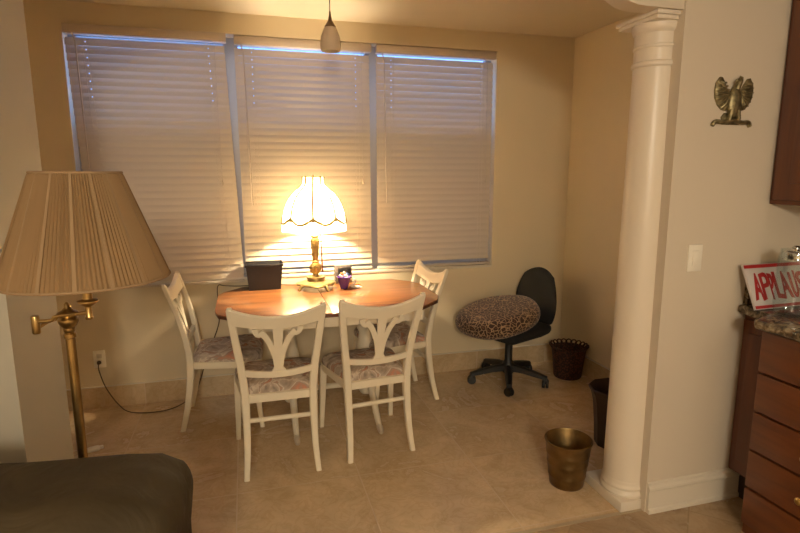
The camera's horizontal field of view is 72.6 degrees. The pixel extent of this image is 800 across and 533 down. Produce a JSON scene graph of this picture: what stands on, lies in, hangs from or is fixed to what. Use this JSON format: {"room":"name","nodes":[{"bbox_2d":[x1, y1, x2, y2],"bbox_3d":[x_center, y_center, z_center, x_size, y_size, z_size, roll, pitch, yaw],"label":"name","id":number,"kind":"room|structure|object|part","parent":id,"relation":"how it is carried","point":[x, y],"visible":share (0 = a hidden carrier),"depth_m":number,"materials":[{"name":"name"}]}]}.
{"room":"dining room","nodes":[
{"label":"dining room","id":0,"kind":"room"},
{"bbox_2d":[23,0,574,388],"bbox_3d":[-0.454,-0.379,3.935,4.170,2.585,0.180,-3,10,-16],"label":"wall","id":1,"kind":"structure","parent":0,"point":[137,329],"depth_m":3.86,"materials":[{"name":"beige paint"}]},
{"bbox_2d":[93,350,105,367],"bbox_3d":[-1.970,0.607,3.572,0.072,0.116,0.008,-3,10,-16],"label":"wall outlet","id":2,"kind":"object","parent":1,"relation":"attached to","point":[99,355],"visible":1,"depth_m":3.57,"materials":[{"name":"beige plastic"}]},
{"bbox_2d":[96,354,102,363],"bbox_3d":[-1.969,0.608,3.569,0.032,0.070,0.003,-3,10,-16],"label":"socket","id":3,"kind":"object","parent":2,"relation":"attached to","point":[99,357],"depth_m":3.57,"materials":[{"name":"beige paint"}]},
{"bbox_2d":[67,34,238,209],"bbox_3d":[-1.575,-0.701,3.592,0.950,1.576,0.055,-3,10,-16],"label":"window","id":4,"kind":"structure","parent":1,"relation":"in","point":[227,50],"depth_m":3.58,"materials":[{"name":"grey"}]},
{"bbox_2d":[61,22,244,288],"bbox_3d":[-1.523,-0.661,3.465,0.956,1.601,0.071,-3,10,-16],"label":"window blind","id":5,"kind":"object","parent":4,"relation":"attached to","point":[152,119],"visible":0.77,"depth_m":3.45,"materials":[{"name":"beige plastic"}]},
{"bbox_3d":[-1.498,0.117,3.614,0.902,0.016,0.052,-3,10,-16],"label":"rail","id":6,"kind":"part","parent":5,"relation":"part of","materials":[{"name":"plastic"}]},
{"bbox_3d":[-1.161,-0.975,3.484,0.011,0.905,0.011,1,10,7],"label":"pull cord","id":7,"kind":"part","parent":5,"relation":"part of","materials":[{"name":"beige plastic"}]},
{"bbox_2d":[230,38,372,273],"bbox_3d":[-0.663,-0.746,3.846,0.945,1.576,0.055,-3,10,-16],"label":"window","id":8,"kind":"structure","parent":1,"relation":"in","point":[232,46],"depth_m":3.76,"materials":[{"name":"grey"}]},
{"bbox_2d":[233,35,371,274],"bbox_3d":[-0.636,-0.735,3.757,0.902,1.558,0.071,-3,10,-16],"label":"window blind","id":9,"kind":"object","parent":8,"relation":"attached to","point":[300,119],"visible":0.92,"depth_m":3.73,"materials":[{"name":"beige plastic"}]},
{"bbox_3d":[-0.636,0.024,3.894,0.890,0.016,0.052,-3,10,-16],"label":"rail","id":10,"kind":"part","parent":9,"relation":"part of","materials":[{"name":"plastic"}]},
{"bbox_3d":[-0.260,-1.028,3.783,0.011,0.905,0.011,-8,12,-38],"label":"pull cord","id":11,"kind":"part","parent":9,"relation":"part of","materials":[{"name":"beige plastic"}]},
{"bbox_2d":[66,342,556,410],"bbox_3d":[-0.505,0.795,4.021,3.806,0.143,0.013,-3,10,-16],"label":"baseboard","id":12,"kind":"structure","parent":1,"relation":"attached to","point":[93,398],"depth_m":3.79,"materials":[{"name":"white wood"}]},
{"bbox_2d":[150,264,491,283],"bbox_3d":[-0.662,0.047,3.930,2.815,0.020,0.156,-3,10,-16],"label":"trim","id":13,"kind":"structure","parent":1,"relation":"attached to","point":[372,270],"depth_m":3.97,"materials":[{"name":"beige paint"}]},
{"bbox_2d":[371,47,490,267],"bbox_3d":[0.235,-0.791,4.096,0.920,1.576,0.055,-3,10,-16],"label":"window","id":14,"kind":"structure","parent":1,"relation":"in","point":[373,55],"depth_m":3.99,"materials":[{"name":"grey"}]},
{"bbox_2d":[375,44,496,268],"bbox_3d":[0.267,-0.776,4.008,0.898,1.565,0.071,-3,10,-16],"label":"window blind","id":15,"kind":"object","parent":14,"relation":"attached to","point":[433,150],"visible":1,"depth_m":4.00,"materials":[{"name":"beige plastic"}]},
{"bbox_3d":[0.262,-0.014,4.145,0.886,0.016,0.052,-3,10,-16],"label":"rail","id":16,"kind":"part","parent":15,"relation":"part of","materials":[{"name":"plastic"}]},
{"bbox_3d":[0.641,-1.072,4.033,0.011,0.905,0.011,-8,12,-38],"label":"pull cord","id":17,"kind":"part","parent":15,"relation":"part of","materials":[{"name":"beige plastic"}]},
{"bbox_2d":[63,0,635,37],"bbox_3d":[-0.283,-1.070,0.117,5.820,0.080,7.327,-3,10,-16],"label":"ceiling","id":18,"kind":"structure","parent":0,"point":[553,18],"depth_m":3.41,"materials":[{"name":"beige paint"}]},
{"bbox_2d":[320,0,340,52],"bbox_3d":[-0.370,-1.326,2.881,0.110,0.359,0.110,-3,10,-16],"label":"pendant lamp","id":19,"kind":"object","parent":18,"relation":"hanging from","point":[330,42],"visible":1,"depth_m":2.87,"materials":[{"name":"white glass"}]},
{"bbox_3d":[-0.370,-1.209,2.901,0.110,0.122,0.110,-3,10,-16],"label":"lamp shade","id":20,"kind":"part","parent":19,"relation":"part of","materials":[{"name":"white glass"}]},
{"bbox_2d":[0,0,799,514],"bbox_3d":[-0.703,-0.067,1.991,5.720,2.535,0.459,-3,10,-16],"label":"wall","id":21,"kind":"structure","parent":0,"point":[717,180],"depth_m":2.30,"materials":[{"name":"white paint"}]},
{"bbox_2d":[514,508,642,532],"bbox_3d":[-0.025,1.185,2.206,2.440,0.012,0.020,-3,10,-16],"label":"trim","id":22,"kind":"structure","parent":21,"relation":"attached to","point":[640,509],"depth_m":2.43,"materials":[{"name":"beige stone"}]},
{"bbox_2d":[686,244,702,271],"bbox_3d":[1.266,-0.036,2.338,0.072,0.116,0.012,-3,10,-16],"label":"light switch","id":23,"kind":"object","parent":21,"relation":"attached to","point":[694,258],"visible":1,"depth_m":2.33,"materials":[{"name":"beige plastic"}]},
{"bbox_2d":[710,76,753,127],"bbox_3d":[1.383,-0.681,2.251,0.211,0.204,0.042,-3,10,-16],"label":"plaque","id":24,"kind":"object","parent":21,"relation":"attached to","point":[735,100],"visible":1,"depth_m":2.24,"materials":[{"name":"gold metal"}]},
{"bbox_2d":[743,282,751,303],"bbox_3d":[1.996,0.236,1.757,0.480,0.100,1.600,-3,10,-16],"label":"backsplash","id":25,"kind":"structure","parent":21,"relation":"attached to","point":[747,300],"depth_m":2.44,"materials":[{"name":"brown stone"}]},
{"bbox_2d":[69,360,743,532],"bbox_3d":[-0.255,1.506,0.475,5.820,0.050,7.147,-3,10,-16],"label":"floor","id":26,"kind":"structure","parent":0,"point":[478,462],"depth_m":2.94,"materials":[{"name":"beige tile"}]},
{"bbox_2d":[0,171,170,457],"bbox_3d":[-0.839,0.513,1.546,0.417,1.544,0.417,-3,10,-16],"label":"floor lamp","id":27,"kind":"object","parent":26,"relation":"on","point":[85,233],"visible":1,"depth_m":1.32,"materials":[{"name":"beige fabric"}]},
{"bbox_3d":[-0.946,0.149,1.481,0.080,0.036,0.025,-6,11,-30],"label":"swing arm","id":28,"kind":"part","parent":27,"relation":"part of","materials":[{"name":"gold metal"}]},
{"bbox_3d":[-0.908,0.137,1.464,0.133,0.028,0.014,-2,10,-11],"label":"swing arm","id":29,"kind":"part","parent":27,"relation":"part of","materials":[{"name":"gold metal"}]},
{"bbox_3d":[-0.840,-0.107,1.438,0.412,0.278,0.412,-3,10,-16],"label":"lamp shade","id":30,"kind":"part","parent":27,"relation":"part of","materials":[{"name":"beige fabric"}]},
{"bbox_2d":[77,293,98,319],"bbox_3d":[-0.844,0.087,1.471,0.052,0.112,0.052,-3,10,-16],"label":"socket","id":31,"kind":"object","parent":27,"relation":"attached to","point":[87,301],"depth_m":1.47,"materials":[{"name":"gold metal"}]},
{"bbox_2d":[87,445,103,452],"bbox_3d":[-1.712,1.024,3.063,0.082,0.022,0.044,-6,12,-32],"label":"plug adapter","id":32,"kind":"object","parent":26,"relation":"on","point":[97,447],"visible":0.88,"depth_m":3.05,"materials":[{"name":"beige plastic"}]},
{"bbox_2d":[0,453,192,532],"bbox_3d":[-1.421,0.963,0.980,1.882,0.852,0.888,-1,10,-7],"label":"sofa","id":33,"kind":"object","parent":26,"relation":"on","point":[148,492],"visible":1,"depth_m":1.23,"materials":[{"name":"brown leather"}]},
{"bbox_2d":[97,284,294,412],"bbox_3d":[-1.319,0.530,3.644,1.331,0.796,0.188,-3,10,-16],"label":"lamp cord","id":34,"kind":"object","parent":26,"relation":"on","point":[98,362],"visible":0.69,"depth_m":3.56,"materials":[{"name":"brown plastic"}]},
{"bbox_2d":[161,271,264,431],"bbox_3d":[-1.143,0.506,3.437,0.542,0.912,0.478,-2,10,-13],"label":"dining chair","id":35,"kind":"object","parent":26,"relation":"on","point":[211,353],"visible":0.91,"depth_m":3.30,"materials":[{"name":"paint"}]},
{"bbox_3d":[-1.381,0.130,3.317,0.056,0.116,0.452,-2,10,-13],"label":"crest rail","id":36,"kind":"part","parent":35,"relation":"part of","materials":[{"name":"paint"}]},
{"bbox_3d":[-1.292,0.546,3.211,0.157,0.912,0.062,-7,12,-33],"label":"leg","id":37,"kind":"part","parent":35,"relation":"part of","materials":[{"name":"paint"}]},
{"bbox_3d":[-1.377,0.482,3.577,0.157,0.912,0.062,1,10,8],"label":"leg","id":38,"kind":"part","parent":35,"relation":"part of","materials":[{"name":"paint"}]},
{"bbox_3d":[-1.306,0.427,3.386,0.035,0.050,0.366,-2,10,-13],"label":"rail","id":39,"kind":"part","parent":35,"relation":"part of","materials":[{"name":"paint"}]},
{"bbox_3d":[-1.091,0.555,3.458,0.420,0.040,0.455,-2,10,-13],"label":"seat frame","id":40,"kind":"part","parent":35,"relation":"part of","materials":[{"name":"paint"}]},
{"bbox_2d":[194,334,263,361],"bbox_3d":[-1.077,0.508,3.453,0.406,0.063,0.451,-2,10,-13],"label":"seat cushion","id":41,"kind":"object","parent":35,"relation":"on","point":[219,349],"depth_m":3.33,"materials":[{"name":"fabric"}]},
{"bbox_3d":[-0.866,0.780,3.325,0.064,0.410,0.048,-2,10,-13],"label":"leg","id":42,"kind":"part","parent":35,"relation":"part of","materials":[{"name":"paint"}]},
{"bbox_2d":[226,301,325,481],"bbox_3d":[-0.660,0.592,2.941,0.478,0.912,0.542,-3,10,-16],"label":"dining chair","id":43,"kind":"object","parent":26,"relation":"on","point":[280,377],"visible":1,"depth_m":2.77,"materials":[{"name":"paint"}]},
{"bbox_3d":[-0.930,0.811,3.149,0.048,0.410,0.064,-3,10,-16],"label":"leg","id":44,"kind":"part","parent":43,"relation":"part of","materials":[{"name":"paint"}]},
{"bbox_3d":[-0.794,0.633,2.704,0.086,0.912,0.139,-3,10,-16],"label":"leg","id":45,"kind":"part","parent":43,"relation":"part of","materials":[{"name":"paint"}]},
{"bbox_3d":[-0.675,0.634,3.001,0.455,0.040,0.420,-3,10,-16],"label":"seat frame","id":46,"kind":"part","parent":43,"relation":"part of","materials":[{"name":"paint"}]},
{"bbox_2d":[235,357,310,393],"bbox_3d":[-0.678,0.585,3.006,0.451,0.063,0.406,-3,10,-16],"label":"seat cushion","id":47,"kind":"object","parent":43,"relation":"on","point":[299,382],"depth_m":2.85,"materials":[{"name":"fabric"}]},
{"bbox_3d":[-0.594,0.245,2.643,0.452,0.116,0.056,-3,10,-16],"label":"crest rail","id":48,"kind":"part","parent":43,"relation":"part of","materials":[{"name":"paint"}]},
{"bbox_3d":[-0.615,0.533,2.768,0.366,0.050,0.035,-3,10,-16],"label":"rail","id":49,"kind":"part","parent":43,"relation":"part of","materials":[{"name":"paint"}]},
{"bbox_3d":[-0.420,0.615,2.808,0.086,0.912,0.139,-3,10,-16],"label":"leg","id":50,"kind":"part","parent":43,"relation":"part of","materials":[{"name":"paint"}]},
{"bbox_2d":[215,279,437,445],"bbox_3d":[-0.451,0.562,3.511,1.348,0.765,0.866,-3,10,-16],"label":"dining table","id":51,"kind":"object","parent":26,"relation":"on","point":[287,300],"visible":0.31,"depth_m":3.38,"materials":[{"name":"brown wood"}]},
{"bbox_2d":[244,260,282,290],"bbox_3d":[-0.912,0.060,3.663,0.248,0.175,0.164,-3,10,-16],"label":"storage box","id":52,"kind":"object","parent":51,"relation":"on","point":[261,275],"visible":1,"depth_m":3.60,"materials":[{"name":"black"}]},
{"bbox_2d":[281,175,346,291],"bbox_3d":[-0.562,-0.225,3.586,0.432,0.755,0.432,-3,10,-16],"label":"table lamp","id":53,"kind":"object","parent":51,"relation":"on","point":[313,208],"visible":1,"depth_m":3.44,"materials":[{"name":"fabric"}]},
{"bbox_3d":[-0.562,-0.443,3.548,0.407,0.280,0.407,-3,10,-16],"label":"lamp shade","id":54,"kind":"part","parent":53,"relation":"part of","materials":[{"name":"beige fabric"}]},
{"bbox_3d":[-0.562,-0.432,3.550,0.432,0.308,0.432,-3,10,-16],"label":"braid trim","id":55,"kind":"part","parent":53,"relation":"part of","materials":[{"name":"brown"}]},
{"bbox_3d":[-0.562,-0.147,3.599,0.077,0.427,0.077,-8,12,-37],"label":"stem","id":56,"kind":"part","parent":53,"relation":"part of","materials":[{"name":"metal"}]},
{"bbox_2d":[320,233,323,271],"bbox_3d":[-0.535,-0.110,3.596,0.056,0.292,0.011,2,10,11],"label":"pull chain","id":57,"kind":"object","parent":53,"relation":"attached to","point":[321,265],"depth_m":3.60,"materials":[{"name":"brown metal"}]},
{"bbox_2d":[334,264,351,283],"bbox_3d":[-0.400,0.052,3.839,0.120,0.128,0.038,-4,11,-22],"label":"desk clock","id":58,"kind":"object","parent":51,"relation":"on","point":[347,268],"visible":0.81,"depth_m":3.82,"materials":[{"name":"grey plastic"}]},
{"bbox_2d":[336,275,355,288],"bbox_3d":[-0.370,0.108,3.651,0.118,0.082,0.105,6,12,32],"label":"cup","id":59,"kind":"object","parent":51,"relation":"on","point":[344,281],"visible":0.94,"depth_m":3.63,"materials":[{"name":"purple ceramic"}]},
{"bbox_2d":[319,292,425,463],"bbox_3d":[-0.178,0.560,3.121,0.478,0.912,0.542,-4,11,-21],"label":"dining chair","id":60,"kind":"object","parent":26,"relation":"on","point":[378,365],"visible":1,"depth_m":2.96,"materials":[{"name":"paint"}]},
{"bbox_3d":[-0.465,0.784,3.300,0.048,0.410,0.064,-4,11,-21],"label":"leg","id":61,"kind":"part","parent":60,"relation":"part of","materials":[{"name":"paint"}]},
{"bbox_3d":[-0.283,0.603,2.872,0.062,0.912,0.157,0,10,-1],"label":"leg","id":62,"kind":"part","parent":60,"relation":"part of","materials":[{"name":"paint"}]},
{"bbox_3d":[-0.199,0.603,3.179,0.455,0.040,0.420,-4,11,-21],"label":"seat frame","id":63,"kind":"part","parent":60,"relation":"part of","materials":[{"name":"paint"}]},
{"bbox_2d":[322,347,402,380],"bbox_3d":[-0.204,0.554,3.184,0.451,0.063,0.406,-4,11,-21],"label":"seat cushion","id":64,"kind":"object","parent":60,"relation":"on","point":[332,362],"depth_m":3.05,"materials":[{"name":"fabric"}]},
{"bbox_3d":[-0.117,0.501,2.954,0.366,0.050,0.035,-4,11,-21],"label":"rail","id":65,"kind":"part","parent":60,"relation":"part of","materials":[{"name":"paint"}]},
{"bbox_3d":[-0.089,0.212,2.832,0.452,0.116,0.056,-4,11,-21],"label":"crest rail","id":66,"kind":"part","parent":60,"relation":"part of","materials":[{"name":"paint"}]},
{"bbox_3d":[-0.066,0.756,3.457,0.048,0.410,0.064,-4,11,-21],"label":"leg","id":67,"kind":"part","parent":60,"relation":"part of","materials":[{"name":"paint"}]},
{"bbox_3d":[0.071,0.579,3.011,0.062,0.912,0.157,-9,13,-42],"label":"leg","id":68,"kind":"part","parent":60,"relation":"part of","materials":[{"name":"paint"}]},
{"bbox_2d":[354,259,447,399],"bbox_3d":[-0.013,0.448,3.765,0.542,0.912,0.478,-4,11,-22],"label":"dining chair","id":69,"kind":"object","parent":26,"relation":"on","point":[396,341],"visible":0.63,"depth_m":3.68,"materials":[{"name":"paint"}]},
{"bbox_3d":[-0.150,0.745,3.524,0.064,0.410,0.048,-4,11,-22],"label":"leg","id":70,"kind":"part","parent":69,"relation":"part of","materials":[{"name":"paint"}]},
{"bbox_2d":[354,323,424,347],"bbox_3d":[-0.076,0.457,3.740,0.406,0.063,0.451,-4,11,-22],"label":"seat cushion","id":71,"kind":"object","parent":69,"relation":"on","point":[398,336],"depth_m":3.63,"materials":[{"name":"fabric"}]},
{"bbox_3d":[-0.063,0.503,3.754,0.420,0.040,0.455,-4,11,-22],"label":"seat frame","id":72,"kind":"part","parent":69,"relation":"part of","materials":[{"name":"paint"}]},
{"bbox_3d":[0.097,0.405,4.012,0.157,0.912,0.062,-9,13,-42],"label":"leg","id":73,"kind":"part","parent":69,"relation":"part of","materials":[{"name":"paint"}]},
{"bbox_3d":[0.141,0.352,3.812,0.035,0.050,0.366,-4,11,-22],"label":"rail","id":74,"kind":"part","parent":69,"relation":"part of","materials":[{"name":"paint"}]},
{"bbox_3d":[0.211,0.046,3.788,0.056,0.116,0.452,-4,11,-22],"label":"crest rail","id":75,"kind":"part","parent":69,"relation":"part of","materials":[{"name":"paint"}]},
{"bbox_3d":[0.240,0.466,3.663,0.157,0.912,0.062,0,10,-1],"label":"leg","id":76,"kind":"part","parent":69,"relation":"part of","materials":[{"name":"paint"}]},
{"bbox_2d":[467,267,556,396],"bbox_3d":[0.846,0.444,4.033,0.585,0.828,0.624,9,14,43],"label":"office chair","id":77,"kind":"object","parent":26,"relation":"on","point":[537,283],"visible":0.71,"depth_m":4.02,"materials":[{"name":"black plastic"}]},
{"bbox_3d":[0.646,0.762,4.028,0.258,0.083,0.060,-2,10,-9],"label":"arm","id":78,"kind":"part","parent":77,"relation":"part of","materials":[{"name":"black plastic"}]},
{"bbox_3d":[0.732,0.733,4.192,0.060,0.083,0.258,-5,11,-26],"label":"arm","id":79,"kind":"part","parent":77,"relation":"part of","materials":[{"name":"black plastic"}]},
{"bbox_2d":[455,295,539,339],"bbox_3d":[0.697,0.351,3.880,0.588,0.240,0.600,-3,10,-16],"label":"round cushion","id":80,"kind":"object","parent":77,"relation":"on","point":[501,316],"visible":1,"depth_m":3.71,"materials":[{"name":"fabric"}]},
{"bbox_3d":[0.778,0.784,3.897,0.060,0.083,0.258,2,10,9],"label":"arm","id":81,"kind":"part","parent":77,"relation":"part of","materials":[{"name":"black plastic"}]},
{"bbox_3d":[0.916,0.738,4.162,0.258,0.083,0.060,-10,14,-44],"label":"arm","id":82,"kind":"part","parent":77,"relation":"part of","materials":[{"name":"black plastic"}]},
{"bbox_3d":[0.797,0.458,3.996,0.455,0.099,0.462,-8,12,-38],"label":"seat","id":83,"kind":"part","parent":77,"relation":"part of","materials":[{"name":"black fabric"}]},
{"bbox_3d":[0.945,0.769,3.981,0.258,0.083,0.060,5,11,27],"label":"arm","id":84,"kind":"part","parent":77,"relation":"part of","materials":[{"name":"black plastic"}]},
{"bbox_3d":[1.051,0.232,4.160,0.098,0.455,0.375,-8,12,-38],"label":"backrest","id":85,"kind":"part","parent":77,"relation":"part of","materials":[{"name":"black fabric"}]},
{"bbox_2d":[544,428,592,491],"bbox_3d":[0.836,0.969,2.722,0.232,0.239,0.232,-3,10,-16],"label":"bin","id":86,"kind":"object","parent":26,"relation":"on","point":[568,450],"visible":1,"depth_m":2.66,"materials":[{"name":"metal"}]},
{"bbox_2d":[549,338,588,380],"bbox_3d":[1.282,0.712,4.155,0.294,0.256,0.297,-3,10,-16],"label":"wicker basket","id":87,"kind":"object","parent":26,"relation":"on","point":[568,358],"visible":1,"depth_m":4.08,"materials":[{"name":"brown wicker"}]},
{"bbox_2d":[588,378,609,448],"bbox_3d":[1.223,0.850,3.107,0.300,0.342,0.285,-3,10,-16],"label":"bin","id":88,"kind":"object","parent":26,"relation":"on","point":[599,388],"visible":0.28,"depth_m":3.08,"materials":[{"name":"brown plastic"}]},
{"bbox_2d":[585,8,680,511],"bbox_3d":[1.074,0.033,2.472,0.224,2.169,0.282,-3,10,-16],"label":"column","id":89,"kind":"structure","parent":26,"relation":"on","point":[618,481],"depth_m":2.37,"materials":[{"name":"beige paint"}]},
{"bbox_2d":[728,312,799,498],"bbox_3d":[1.802,0.662,2.501,0.465,0.917,0.215,-3,10,-16],"label":"base cabinet","id":90,"kind":"object","parent":26,"relation":"on","point":[744,410],"visible":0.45,"depth_m":2.47,"materials":[{"name":"brown wood"}]},
{"bbox_3d":[1.586,0.610,2.432,0.017,0.725,0.199,-3,10,-16],"label":"door","id":91,"kind":"part","parent":90,"relation":"part of","materials":[{"name":"brown wood"}]},
{"bbox_2d":[741,331,799,532],"bbox_3d":[1.875,0.761,1.929,0.651,0.917,0.920,-3,10,-16],"label":"base cabinet","id":92,"kind":"object","parent":26,"relation":"on","point":[771,498],"visible":0.97,"depth_m":2.17,"materials":[{"name":"brown wood"}]},
{"bbox_2d":[738,282,799,341],"bbox_3d":[1.902,0.260,1.734,0.675,0.138,1.600,-3,10,-16],"label":"countertop","id":93,"kind":"structure","parent":92,"relation":"on","point":[765,320],"depth_m":2.19,"materials":[{"name":"brown stone"}]},
{"bbox_2d":[741,261,799,309],"bbox_3d":[1.683,0.081,2.409,0.375,0.186,0.096,-3,10,-17],"label":"sign","id":94,"kind":"object","parent":93,"relation":"on","point":[769,285],"visible":1,"depth_m":2.39,"materials":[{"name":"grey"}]},
{"bbox_2d":[781,245,799,260],"bbox_3d":[1.602,0.059,2.225,0.120,0.291,0.120,-3,10,-16],"label":"glass jar","id":95,"kind":"object","parent":93,"relation":"on","point":[794,254],"visible":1,"depth_m":2.19,"materials":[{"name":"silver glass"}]},
{"bbox_3d":[1.540,1.056,2.125,0.022,0.160,0.456,-3,10,-16],"label":"drawer","id":96,"kind":"part","parent":92,"relation":"part of","materials":[{"name":"brown wood"}]},
{"bbox_3d":[1.540,0.888,2.096,0.022,0.160,0.456,-3,10,-16],"label":"drawer","id":97,"kind":"part","parent":92,"relation":"part of","materials":[{"name":"brown wood"}]},
{"bbox_3d":[1.540,0.721,2.067,0.022,0.160,0.456,-3,10,-16],"label":"drawer","id":98,"kind":"part","parent":92,"relation":"part of","materials":[{"name":"brown wood"}]},
{"bbox_3d":[1.540,0.553,2.038,0.022,0.160,0.456,-3,10,-16],"label":"drawer","id":99,"kind":"part","parent":92,"relation":"part of","materials":[{"name":"brown wood"}]},
{"bbox_3d":[1.540,0.381,2.008,0.022,0.170,0.456,-3,10,-16],"label":"drawer","id":100,"kind":"part","parent":92,"relation":"part of","materials":[{"name":"brown wood"}]},
{"bbox_3d":[1.520,0.893,2.072,0.031,0.030,0.030,-3,10,-16],"label":"knob","id":101,"kind":"part","parent":92,"relation":"part of","materials":[{"name":"gold metal"}]},
{"bbox_2d":[560,13,642,368],"bbox_3d":[1.604,-0.314,3.547,0.100,2.585,1.697,-3,10,-16],"label":"wall","id":102,"kind":"structure","parent":0,"point":[603,57],"depth_m":3.96,"materials":[{"name":"beige paint"}]},
{"bbox_2d":[582,356,609,379],"bbox_3d":[1.550,0.842,3.736,0.013,0.143,1.687,-3,10,-16],"label":"baseboard","id":103,"kind":"structure","parent":102,"relation":"attached to","point":[591,370],"depth_m":4.07,"materials":[{"name":"paint"}]},
{"bbox_3d":[2.749,0.274,0.142,0.100,2.585,5.085,-3,10,-16],"label":"wall","id":104,"kind":"structure","parent":0,"visible":0},
{"bbox_2d":[770,0,799,205],"bbox_3d":[1.980,-0.637,1.703,0.406,0.950,1.400,-3,10,-16],"label":"upper cabinet","id":105,"kind":"object","parent":104,"relation":"attached to","point":[785,189],"visible":1,"depth_m":2.27,"materials":[{"name":"brown wood"}]}
]}

